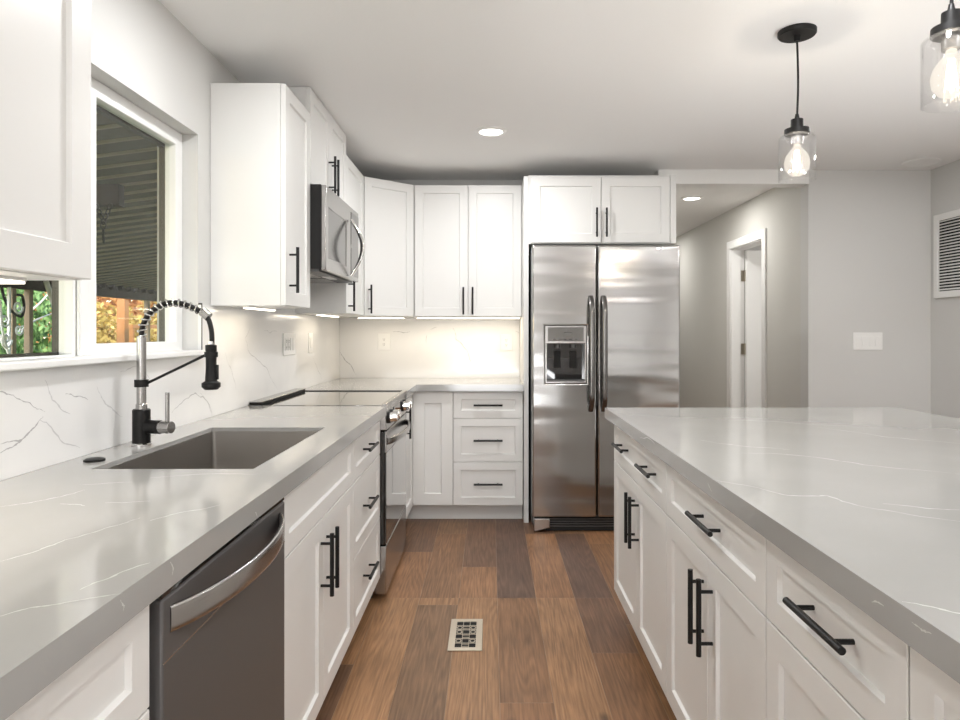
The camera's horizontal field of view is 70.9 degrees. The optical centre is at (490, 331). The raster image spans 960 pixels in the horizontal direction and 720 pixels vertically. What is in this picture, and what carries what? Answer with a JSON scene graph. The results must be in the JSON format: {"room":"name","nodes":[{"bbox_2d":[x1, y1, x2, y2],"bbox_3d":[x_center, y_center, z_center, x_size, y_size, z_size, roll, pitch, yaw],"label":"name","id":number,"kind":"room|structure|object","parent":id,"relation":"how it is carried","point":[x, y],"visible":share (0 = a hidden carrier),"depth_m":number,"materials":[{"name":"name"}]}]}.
{"room":"kitchen","nodes":[
{"label":"kitchen","id":0,"kind":"room"},
{"bbox_2d":[1,0,334,480],"bbox_3d":[-1.225,0.058,0.330,0.160,2.400,9.660,0,0,0],"label":"wall","id":1,"kind":"structure","parent":0,"point":[140,50],"depth_m":2.49,"materials":[{"name":"grey paint"}]},
{"bbox_2d":[0,0,90,279],"bbox_3d":[-0.970,-0.568,1.017,0.346,0.920,0.793,0,0,0],"label":"upper cabinet","id":2,"kind":"object","parent":1,"relation":"attached to","point":[45,45],"visible":1,"depth_m":1.28,"materials":[{"name":"white paint"}]},
{"bbox_2d":[0,275,26,283],"bbox_3d":[-1.015,-0.102,0.985,0.170,0.012,0.730,0,0,0],"label":"light bar","id":3,"kind":"object","parent":2,"relation":"attached to","point":[3,279],"visible":1,"depth_m":1.31,"materials":[{"name":"white plastic"}]},
{"bbox_2d":[0,279,24,283],"bbox_3d":[-1.015,-0.098,0.985,0.166,0.005,0.726,0,0,0],"label":"diffuser","id":4,"kind":"object","parent":3,"relation":"attached to","point":[2,281],"depth_m":1.32,"materials":[{"name":"white"}]},
{"bbox_2d":[0,77,181,360],"bbox_3d":[-1.233,-0.341,2.032,0.082,0.862,1.204,0,0,0],"label":"window","id":5,"kind":"structure","parent":1,"relation":"in","point":[73,301],"depth_m":2.27,"materials":[{"name":"white plastic"}]},
{"bbox_2d":[0,350,205,371],"bbox_3d":[-1.156,0.080,2.017,0.096,0.020,1.233,0,0,0],"label":"trim","id":6,"kind":"structure","parent":1,"relation":"attached to","point":[22,364],"depth_m":1.85,"materials":[{"name":"white plastic"}]},
{"bbox_2d":[0,305,339,480],"bbox_3d":[-1.138,0.036,2.299,0.012,0.615,5.497,0,0,0],"label":"backsplash","id":7,"kind":"structure","parent":1,"relation":"attached to","point":[54,415],"depth_m":2.30,"materials":[{"name":"white stone"}]},
{"bbox_2d":[283,333,294,355],"bbox_3d":[-1.128,0.068,3.751,0.009,0.120,0.204,0,0,0],"label":"outlet","id":8,"kind":"object","parent":7,"relation":"attached to","point":[288,338],"visible":1,"depth_m":3.74,"materials":[{"name":"white plastic"}]},
{"bbox_2d":[308,333,312,352],"bbox_3d":[-1.128,0.068,4.220,0.009,0.125,0.085,0,0,0],"label":"outlet","id":9,"kind":"object","parent":7,"relation":"attached to","point":[310,335],"visible":1,"depth_m":4.20,"materials":[{"name":"white plastic"}]},
{"bbox_2d":[198,303,201,355],"bbox_3d":[-1.139,-0.011,2.639,0.016,0.205,0.006,0,0,0],"label":"trim","id":10,"kind":"structure","parent":1,"relation":"attached to","point":[198,303],"depth_m":2.63,"materials":[{"name":"white"}]},
{"bbox_2d":[210,83,309,308],"bbox_3d":[-0.970,-0.561,2.933,0.346,0.906,0.376,0,0,0],"label":"upper cabinet","id":11,"kind":"object","parent":1,"relation":"attached to","point":[260,132],"visible":0.99,"depth_m":2.75,"materials":[{"name":"white paint"}]},
{"bbox_2d":[243,306,275,310],"bbox_3d":[-1.005,-0.102,2.935,0.030,0.012,0.330,0,0,0],"label":"light bar","id":12,"kind":"object","parent":11,"relation":"attached to","point":[244,307],"visible":1,"depth_m":2.88,"materials":[{"name":"white plastic"}]},
{"bbox_2d":[289,87,345,202],"bbox_3d":[-0.970,-0.914,3.511,0.346,0.448,0.772,0,0,0],"label":"upper cabinet","id":13,"kind":"object","parent":1,"relation":"attached to","point":[327,139],"visible":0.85,"depth_m":3.42,"materials":[{"name":"white paint"}]},
{"bbox_2d":[310,184,364,282],"bbox_3d":[-0.903,-0.482,3.511,0.443,0.407,0.767,0,0,0],"label":"microwave","id":14,"kind":"object","parent":13,"relation":"attached to","point":[335,232],"visible":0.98,"depth_m":3.32,"materials":[{"name":"silver metal"}]},
{"bbox_2d":[295,155,363,315],"bbox_3d":[-0.970,-0.568,4.174,0.346,0.920,0.545,0,0,0],"label":"upper cabinet","id":15,"kind":"object","parent":1,"relation":"attached to","point":[341,299],"visible":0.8,"depth_m":3.96,"materials":[{"name":"white paint"}]},
{"bbox_2d":[316,314,338,316],"bbox_3d":[-1.005,-0.102,4.165,0.030,0.012,0.470,0,0,0],"label":"light bar","id":16,"kind":"object","parent":15,"relation":"attached to","point":[327,315],"visible":1,"depth_m":4.11,"materials":[{"name":"white plastic"}]},
{"bbox_2d":[338,176,416,317],"bbox_3d":[-0.842,-0.568,4.745,0.602,0.920,0.625,0,0,0],"label":"upper cabinet","id":17,"kind":"object","parent":1,"relation":"attached to","point":[388,205],"visible":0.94,"depth_m":4.58,"materials":[{"name":"white paint"}]},
{"bbox_2d":[358,317,403,318],"bbox_3d":[-0.785,-0.102,4.815,0.330,0.012,0.030,0,0,0],"label":"light bar","id":18,"kind":"object","parent":17,"relation":"attached to","point":[358,317],"visible":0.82,"depth_m":4.80,"materials":[{"name":"white plastic"}]},
{"bbox_2d":[358,318,403,318],"bbox_3d":[-0.785,-0.098,4.815,0.326,0.005,0.026,0,0,0],"label":"diffuser","id":19,"kind":"object","parent":18,"relation":"attached to","point":[358,318],"depth_m":4.80,"materials":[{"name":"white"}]},
{"bbox_2d":[388,180,522,185],"bbox_3d":[0.045,0.058,5.110,2.380,2.400,0.100,0,0,0],"label":"wall","id":20,"kind":"structure","parent":0,"point":[411,182],"depth_m":5.06,"materials":[{"name":"grey paint"}]},
{"bbox_2d":[340,318,519,377],"bbox_3d":[-0.464,0.118,5.053,1.364,0.450,0.012,0,0,0],"label":"backsplash","id":21,"kind":"structure","parent":20,"relation":"attached to","point":[419,348],"depth_m":5.05,"materials":[{"name":"white stone"}]},
{"bbox_2d":[378,333,389,349],"bbox_3d":[-0.800,0.073,5.043,0.092,0.125,0.009,0,0,0],"label":"outlet","id":22,"kind":"object","parent":21,"relation":"attached to","point":[383,338],"visible":1,"depth_m":5.04,"materials":[{"name":"white plastic"}]},
{"bbox_2d":[382,337,385,345],"bbox_3d":[-0.800,0.073,5.040,0.033,0.068,0.002,0,0,0],"label":"receptacle","id":23,"kind":"object","parent":22,"relation":"attached to","point":[383,338],"depth_m":5.04,"materials":[{"name":"white plastic"}]},
{"bbox_3d":[0.115,0.078,5.043,0.088,0.125,0.009,0,0,0],"label":"outlet","id":24,"kind":"object","parent":21,"relation":"attached to","visible":0},
{"bbox_2d":[504,338,508,346],"bbox_3d":[0.115,0.078,5.040,0.033,0.068,0.002,0,0,0],"label":"receptacle","id":25,"kind":"object","parent":24,"relation":"attached to","point":[506,340],"depth_m":5.04,"materials":[{"name":"white plastic"}]},
{"bbox_2d":[413,185,521,316],"bbox_3d":[-0.165,-0.568,4.863,0.759,0.920,0.390,0,0,0],"label":"upper cabinet","id":26,"kind":"object","parent":20,"relation":"attached to","point":[468,238],"visible":1,"depth_m":4.72,"materials":[{"name":"white paint"}]},
{"bbox_2d":[417,317,519,318],"bbox_3d":[-0.163,-0.102,4.815,0.735,0.012,0.030,0,0,0],"label":"light bar","id":27,"kind":"object","parent":26,"relation":"attached to","point":[417,317],"visible":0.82,"depth_m":4.80,"materials":[{"name":"white plastic"}]},
{"bbox_2d":[417,318,518,318],"bbox_3d":[-0.163,-0.098,4.815,0.731,0.005,0.026,0,0,0],"label":"diffuser","id":28,"kind":"object","parent":27,"relation":"attached to","point":[417,318],"depth_m":4.80,"materials":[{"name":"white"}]},
{"bbox_2d":[529,175,675,253],"bbox_3d":[0.733,-0.808,4.721,0.969,0.452,0.662,0,0,0],"label":"upper cabinet","id":29,"kind":"object","parent":20,"relation":"attached to","point":[596,210],"visible":0.98,"depth_m":4.44,"materials":[{"name":"white paint"}]},
{"bbox_2d":[316,512,676,719],"bbox_3d":[1.475,1.260,2.550,5.850,0.003,14.100,0,0,0],"label":"floor","id":30,"kind":"structure","parent":0,"point":[559,642],"depth_m":2.79,"materials":[{"name":"brown wood"}]},
{"bbox_2d":[5,605,148,719],"bbox_3d":[-0.809,0.825,0.561,0.648,0.867,0.921,0,0,0],"label":"base cabinet","id":31,"kind":"object","parent":30,"relation":"on","point":[111,682],"visible":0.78,"depth_m":0.91,"materials":[{"name":"white paint"}]},
{"bbox_2d":[147,498,284,719],"bbox_3d":[-0.790,0.826,1.349,0.680,0.864,0.630,0,0,0],"label":"dishwasher","id":32,"kind":"object","parent":30,"relation":"on","point":[216,636],"visible":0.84,"depth_m":1.27,"materials":[{"name":"black"}]},
{"bbox_2d":[284,443,352,719],"bbox_3d":[-0.804,0.825,2.099,0.656,0.867,0.854,0,0,0],"label":"base cabinet","id":33,"kind":"object","parent":30,"relation":"on","point":[318,513],"visible":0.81,"depth_m":2.02,"materials":[{"name":"white paint"}]},
{"bbox_2d":[0,406,385,719],"bbox_3d":[-0.808,0.366,1.346,0.648,0.045,3.592,0,0,0],"label":"countertop","id":34,"kind":"structure","parent":33,"relation":"on","point":[85,548],"depth_m":1.20,"materials":[{"name":"grey stone"}]},
{"bbox_2d":[83,457,105,462],"bbox_3d":[-1.057,0.340,1.797,0.052,0.007,0.052,0,0,0],"label":"switch","id":35,"kind":"object","parent":34,"relation":"on","point":[90,459],"visible":1,"depth_m":1.78,"materials":[{"name":"black metal"}]},
{"bbox_2d":[131,298,220,446],"bbox_3d":[-0.954,0.120,2.034,0.268,0.446,0.071,0,0,0],"label":"faucet","id":36,"kind":"object","parent":34,"relation":"on","point":[143,426],"visible":1,"depth_m":2.03,"materials":[{"name":"silver metal"}]},
{"bbox_2d":[107,431,317,468],"bbox_3d":[-0.801,0.473,2.060,0.407,0.233,0.735,0,0,0],"label":"sink","id":37,"kind":"object","parent":34,"relation":"in","point":[213,449],"visible":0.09,"depth_m":2.42,"materials":[{"name":"silver metal"}]},
{"bbox_2d":[249,388,411,597],"bbox_3d":[-0.781,0.791,3.523,0.694,0.932,0.762,0,0,0],"label":"range","id":38,"kind":"object","parent":30,"relation":"on","point":[393,429],"visible":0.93,"depth_m":3.39,"materials":[{"name":"grey metal"}]},
{"bbox_2d":[250,391,400,405],"bbox_3d":[-0.819,0.352,3.516,0.612,0.020,0.748,0,0,0],"label":"cooktop","id":39,"kind":"object","parent":38,"relation":"in","point":[287,398],"depth_m":3.42,"materials":[{"name":"black glass"}]},
{"bbox_2d":[353,421,379,635],"bbox_3d":[-0.809,0.825,2.834,0.648,0.867,0.611,0,0,0],"label":"base cabinet","id":40,"kind":"object","parent":30,"relation":"on","point":[366,449],"visible":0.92,"depth_m":2.78,"materials":[{"name":"white paint"}]},
{"bbox_2d":[405,391,453,518],"bbox_3d":[-0.691,0.825,4.478,0.882,0.867,1.135,0,0,0],"label":"base cabinet","id":41,"kind":"object","parent":30,"relation":"on","point":[429,439],"visible":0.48,"depth_m":4.44,"materials":[{"name":"white paint"}]},
{"bbox_2d":[305,378,523,398],"bbox_3d":[-0.459,0.366,4.478,1.347,0.045,1.139,0,0,0],"label":"countertop","id":42,"kind":"structure","parent":41,"relation":"on","point":[411,385],"depth_m":4.42,"materials":[{"name":"grey stone"}]},
{"bbox_2d":[447,619,482,650],"bbox_3d":[-0.104,1.255,2.800,0.138,0.005,0.290,0,0,0],"label":"floor vent","id":43,"kind":"object","parent":30,"relation":"in","point":[465,634],"visible":1,"depth_m":2.79,"materials":[{"name":"beige metal"}]},
{"bbox_2d":[454,621,476,646],"bbox_3d":[-0.104,1.255,2.800,0.087,0.004,0.244,0,0,0],"label":"grille","id":44,"kind":"object","parent":43,"relation":"attached to","point":[465,632],"depth_m":2.80,"materials":[{"name":"beige metal"}]},
{"bbox_2d":[453,391,522,518],"bbox_3d":[-0.019,0.825,4.729,0.461,0.867,0.632,0,0,0],"label":"base cabinet","id":45,"kind":"object","parent":30,"relation":"on","point":[487,425],"visible":0.98,"depth_m":4.45,"materials":[{"name":"white paint"}]},
{"bbox_2d":[520,176,528,522],"bbox_3d":[0.232,0.116,4.750,0.031,2.285,0.610,0,0,0],"label":"end panel","id":46,"kind":"object","parent":30,"relation":"on","point":[524,320],"visible":0.86,"depth_m":4.44,"materials":[{"name":"white paint"}]},
{"bbox_2d":[529,245,679,531],"bbox_3d":[0.722,0.355,4.584,0.928,1.805,0.872,0,0,0],"label":"refrigerator","id":47,"kind":"object","parent":30,"relation":"on","point":[604,320],"visible":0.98,"depth_m":4.22,"materials":[{"name":"grey metal"}]},
{"bbox_2d":[611,425,666,697],"bbox_3d":[0.837,0.825,2.551,0.662,0.867,0.896,0,0,0],"label":"base cabinet","id":48,"kind":"object","parent":30,"relation":"on","point":[640,477],"visible":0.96,"depth_m":2.46,"materials":[{"name":"white paint"}]},
{"bbox_2d":[667,465,767,719],"bbox_3d":[0.837,0.825,1.722,0.662,0.867,0.759,0,0,0],"label":"base cabinet","id":49,"kind":"object","parent":30,"relation":"on","point":[717,618],"visible":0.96,"depth_m":1.66,"materials":[{"name":"white paint"}]},
{"bbox_2d":[767,540,909,719],"bbox_3d":[0.837,0.825,1.113,0.662,0.867,0.456,0,0,0],"label":"base cabinet","id":50,"kind":"object","parent":30,"relation":"on","point":[828,659],"visible":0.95,"depth_m":1.11,"materials":[{"name":"white paint"}]},
{"bbox_2d":[910,647,959,719],"bbox_3d":[0.837,0.825,0.317,0.662,0.867,1.132,0,0,0],"label":"base cabinet","id":51,"kind":"object","parent":30,"relation":"on","point":[934,695],"visible":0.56,"depth_m":0.84,"materials":[{"name":"white paint"}]},
{"bbox_2d":[605,408,959,683],"bbox_3d":[1.184,0.366,1.310,1.340,0.045,3.520,0,0,0],"label":"countertop","id":52,"kind":"structure","parent":51,"relation":"on","point":[866,500],"depth_m":1.48,"materials":[{"name":"grey stone"}]},
{"bbox_2d":[159,0,959,236],"bbox_3d":[1.627,-1.192,2.550,5.545,0.100,14.100,0,0,0],"label":"ceiling","id":53,"kind":"structure","parent":0,"point":[575,87],"depth_m":3.04,"materials":[{"name":"white paint"}]},
{"bbox_2d":[476,126,505,135],"bbox_3d":[0.000,-1.137,3.830,0.176,0.010,0.176,0,0,0],"label":"recessed light","id":54,"kind":"object","parent":53,"relation":"in","point":[490,130],"visible":1,"depth_m":3.82,"materials":[{"name":"white plastic"}]},
{"bbox_2d":[681,196,702,200],"bbox_3d":[1.710,-1.137,5.740,0.176,0.010,0.176,0,0,0],"label":"recessed light","id":55,"kind":"object","parent":53,"relation":"in","point":[688,198],"visible":1,"depth_m":5.74,"materials":[{"name":"white plastic"}]},
{"bbox_2d":[777,23,816,178],"bbox_3d":[1.161,-0.858,2.557,0.138,0.568,0.138,0,0,0],"label":"pendant light","id":56,"kind":"object","parent":53,"relation":"hanging from","point":[799,32],"visible":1,"depth_m":2.54,"materials":[{"name":"black metal"}]},
{"bbox_2d":[784,114,809,145],"bbox_3d":[1.161,-0.769,2.557,0.092,0.115,0.092,0,0,0],"label":"socket","id":57,"kind":"object","parent":56,"relation":"attached to","point":[797,130],"depth_m":2.54,"materials":[{"name":"black metal"}]},
{"bbox_2d":[901,157,941,166],"bbox_3d":[2.885,-1.137,4.520,0.230,0.009,0.230,0,0,0],"label":"ceiling speaker","id":58,"kind":"object","parent":53,"relation":"attached to","point":[919,162],"visible":1,"depth_m":4.52,"materials":[{"name":"white paint"}]},
{"bbox_2d":[920,0,959,108],"bbox_3d":[1.161,-0.858,1.700,0.138,0.568,0.138,0,0,0],"label":"pendant light","id":59,"kind":"object","parent":53,"relation":"hanging from","point":[947,33],"visible":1,"depth_m":1.69,"materials":[{"name":"black"}]},
{"bbox_2d":[930,3,959,52],"bbox_3d":[1.161,-0.769,1.700,0.092,0.115,0.092,0,0,0],"label":"socket","id":60,"kind":"object","parent":59,"relation":"attached to","point":[947,33],"depth_m":1.68,"materials":[{"name":"black metal"}]},
{"bbox_2d":[674,187,800,407],"bbox_3d":[2.295,0.058,7.235,0.115,2.400,4.730,0,0,0],"label":"wall","id":61,"kind":"structure","parent":0,"point":[703,249],"depth_m":6.23,"materials":[{"name":"grey paint"}]},
{"bbox_2d":[727,228,766,407],"bbox_3d":[2.649,0.208,5.910,0.856,2.100,0.890,0,0,0],"label":"door","id":62,"kind":"structure","parent":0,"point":[754,275],"depth_m":6.23,"materials":[{"name":"white paint"}]},
{"bbox_2d":[744,245,760,407],"bbox_3d":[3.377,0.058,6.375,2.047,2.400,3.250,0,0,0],"label":"door frame","id":63,"kind":"structure","parent":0,"point":[759,246],"depth_m":7.90,"materials":[{"name":"white paint"}]},
{"bbox_2d":[801,170,930,413],"bbox_3d":[2.668,0.058,4.810,0.863,2.400,0.120,0,0,0],"label":"wall","id":64,"kind":"structure","parent":0,"point":[866,234],"depth_m":4.75,"materials":[{"name":"grey paint"}]},
{"bbox_2d":[654,170,808,186],"bbox_3d":[1.706,-1.092,4.799,1.059,0.100,0.122,0,0,0],"label":"trim","id":65,"kind":"structure","parent":64,"relation":"attached to","point":[684,178],"depth_m":4.74,"materials":[{"name":"white paint"}]},
{"bbox_2d":[853,333,881,349],"bbox_3d":[2.648,0.067,4.745,0.197,0.113,0.009,0,0,0],"label":"light switch","id":66,"kind":"object","parent":64,"relation":"attached to","point":[861,341],"visible":1,"depth_m":4.74,"materials":[{"name":"white plastic"}]},
{"bbox_2d":[931,159,959,418],"bbox_3d":[3.150,0.058,0.185,0.100,2.400,9.370,0,0,0],"label":"wall","id":67,"kind":"structure","parent":0,"point":[945,179],"depth_m":4.60,"materials":[{"name":"grey paint"}]},
{"bbox_2d":[933,209,959,297],"bbox_3d":[3.092,-0.523,4.430,0.016,0.578,0.540,0,0,0],"label":"air vent","id":68,"kind":"object","parent":67,"relation":"in","point":[946,226],"visible":1,"depth_m":4.57,"materials":[{"name":"white metal"}]},
{"label":"outside","id":69,"kind":"structure","parent":0,"visible":0},
{"bbox_3d":[-20.660,1.483,7.500,38.680,0.050,65.000,0,0,0],"label":"ground","id":70,"kind":"structure","parent":69,"visible":0},
{"bbox_2d":[0,287,23,353],"bbox_3d":[-4.915,0.500,6.891,0.054,1.915,0.352,0,0,0],"label":"trellis","id":71,"kind":"object","parent":70,"relation":"on","point":[7,344],"visible":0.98,"depth_m":6.88,"materials":[{"name":"white"}]},
{"bbox_2d":[0,288,51,353],"bbox_3d":[-6.619,0.259,9.153,3.767,2.764,2.366,0,0,23],"label":"shrub","id":72,"kind":"object","parent":70,"relation":"on","point":[43,310],"visible":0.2,"depth_m":9.37,"materials":[{"name":"green plant"}]},
{"bbox_2d":[3,112,156,353],"bbox_3d":[-3.205,0.168,7.483,3.790,2.580,17.035,0,0,0],"label":"patio cover","id":73,"kind":"object","parent":70,"relation":"on","point":[126,264],"visible":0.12,"depth_m":5.76,"materials":[{"name":"metal"}]},
{"bbox_2d":[0,284,25,317],"bbox_3d":[-4.970,-0.324,7.005,0.028,0.352,0.364,0,0,0],"label":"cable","id":74,"kind":"object","parent":73,"relation":"attached to","point":[1,285],"visible":0.88,"depth_m":7.05,"materials":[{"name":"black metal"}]},
{"bbox_2d":[43,280,51,306],"bbox_3d":[-4.880,0.443,7.535,0.057,2.031,0.281,0,0,11],"label":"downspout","id":75,"kind":"object","parent":73,"relation":"attached to","point":[47,285],"visible":0.25,"depth_m":7.45,"materials":[{"name":"white metal"}]},
{"bbox_2d":[96,184,123,206],"bbox_3d":[-2.415,-0.842,4.160,0.270,0.130,0.060,0,0,0],"label":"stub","id":76,"kind":"object","parent":73,"relation":"attached to","point":[106,194],"visible":0.64,"depth_m":4.13,"materials":[{"name":"grey"}]},
{"bbox_2d":[96,203,112,243],"bbox_3d":[-2.370,-0.665,4.122,0.112,0.248,0.015,0,0,0],"label":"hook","id":77,"kind":"object","parent":76,"relation":"hanging from","point":[98,208],"visible":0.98,"depth_m":4.12,"materials":[{"name":"black metal"}]},
{"bbox_2d":[6,292,156,347],"bbox_3d":[-15.071,-1.135,27.032,8.823,6.056,8.393,0,0,0],"label":"autumn tree","id":78,"kind":"object","parent":70,"relation":"on","point":[45,292],"visible":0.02,"depth_m":25.22,"materials":[{"name":"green plant"}]},
{"bbox_2d":[44,293,156,348],"bbox_3d":[-9.453,-0.217,16.833,3.052,3.864,3.204,0,0,0],"label":"autumn tree","id":79,"kind":"object","parent":70,"relation":"on","point":[133,303],"visible":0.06,"depth_m":16.35,"materials":[{"name":"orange plant"}]},
{"bbox_2d":[117,300,128,342],"bbox_3d":[-5.660,0.483,10.360,0.120,1.950,0.120,0,0,0],"label":"post","id":80,"kind":"object","parent":70,"relation":"on","point":[122,305],"visible":0.36,"depth_m":10.30,"materials":[{"name":"brown wood"}]},
{"bbox_2d":[96,301,156,342],"bbox_3d":[-7.294,0.476,12.918,1.758,2.126,2.304,0,0,0],"label":"autumn tree","id":81,"kind":"object","parent":70,"relation":"on","point":[102,336],"visible":0.09,"depth_m":12.71,"materials":[{"name":"yellow plant"}]},
{"bbox_2d":[129,325,156,341],"bbox_3d":[-5.910,0.668,12.275,0.080,1.580,2.450,0,0,0],"label":"rail","id":82,"kind":"object","parent":70,"relation":"on","point":[131,327],"visible":0.19,"depth_m":11.07,"materials":[{"name":"brown wood"}]},
{"bbox_2d":[136,300,156,339],"bbox_3d":[-7.405,-0.145,15.879,1.504,3.562,2.632,0,0,0],"label":"autumn tree","id":83,"kind":"object","parent":70,"relation":"on","point":[154,322],"visible":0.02,"depth_m":15.06,"materials":[{"name":"yellow plant"}]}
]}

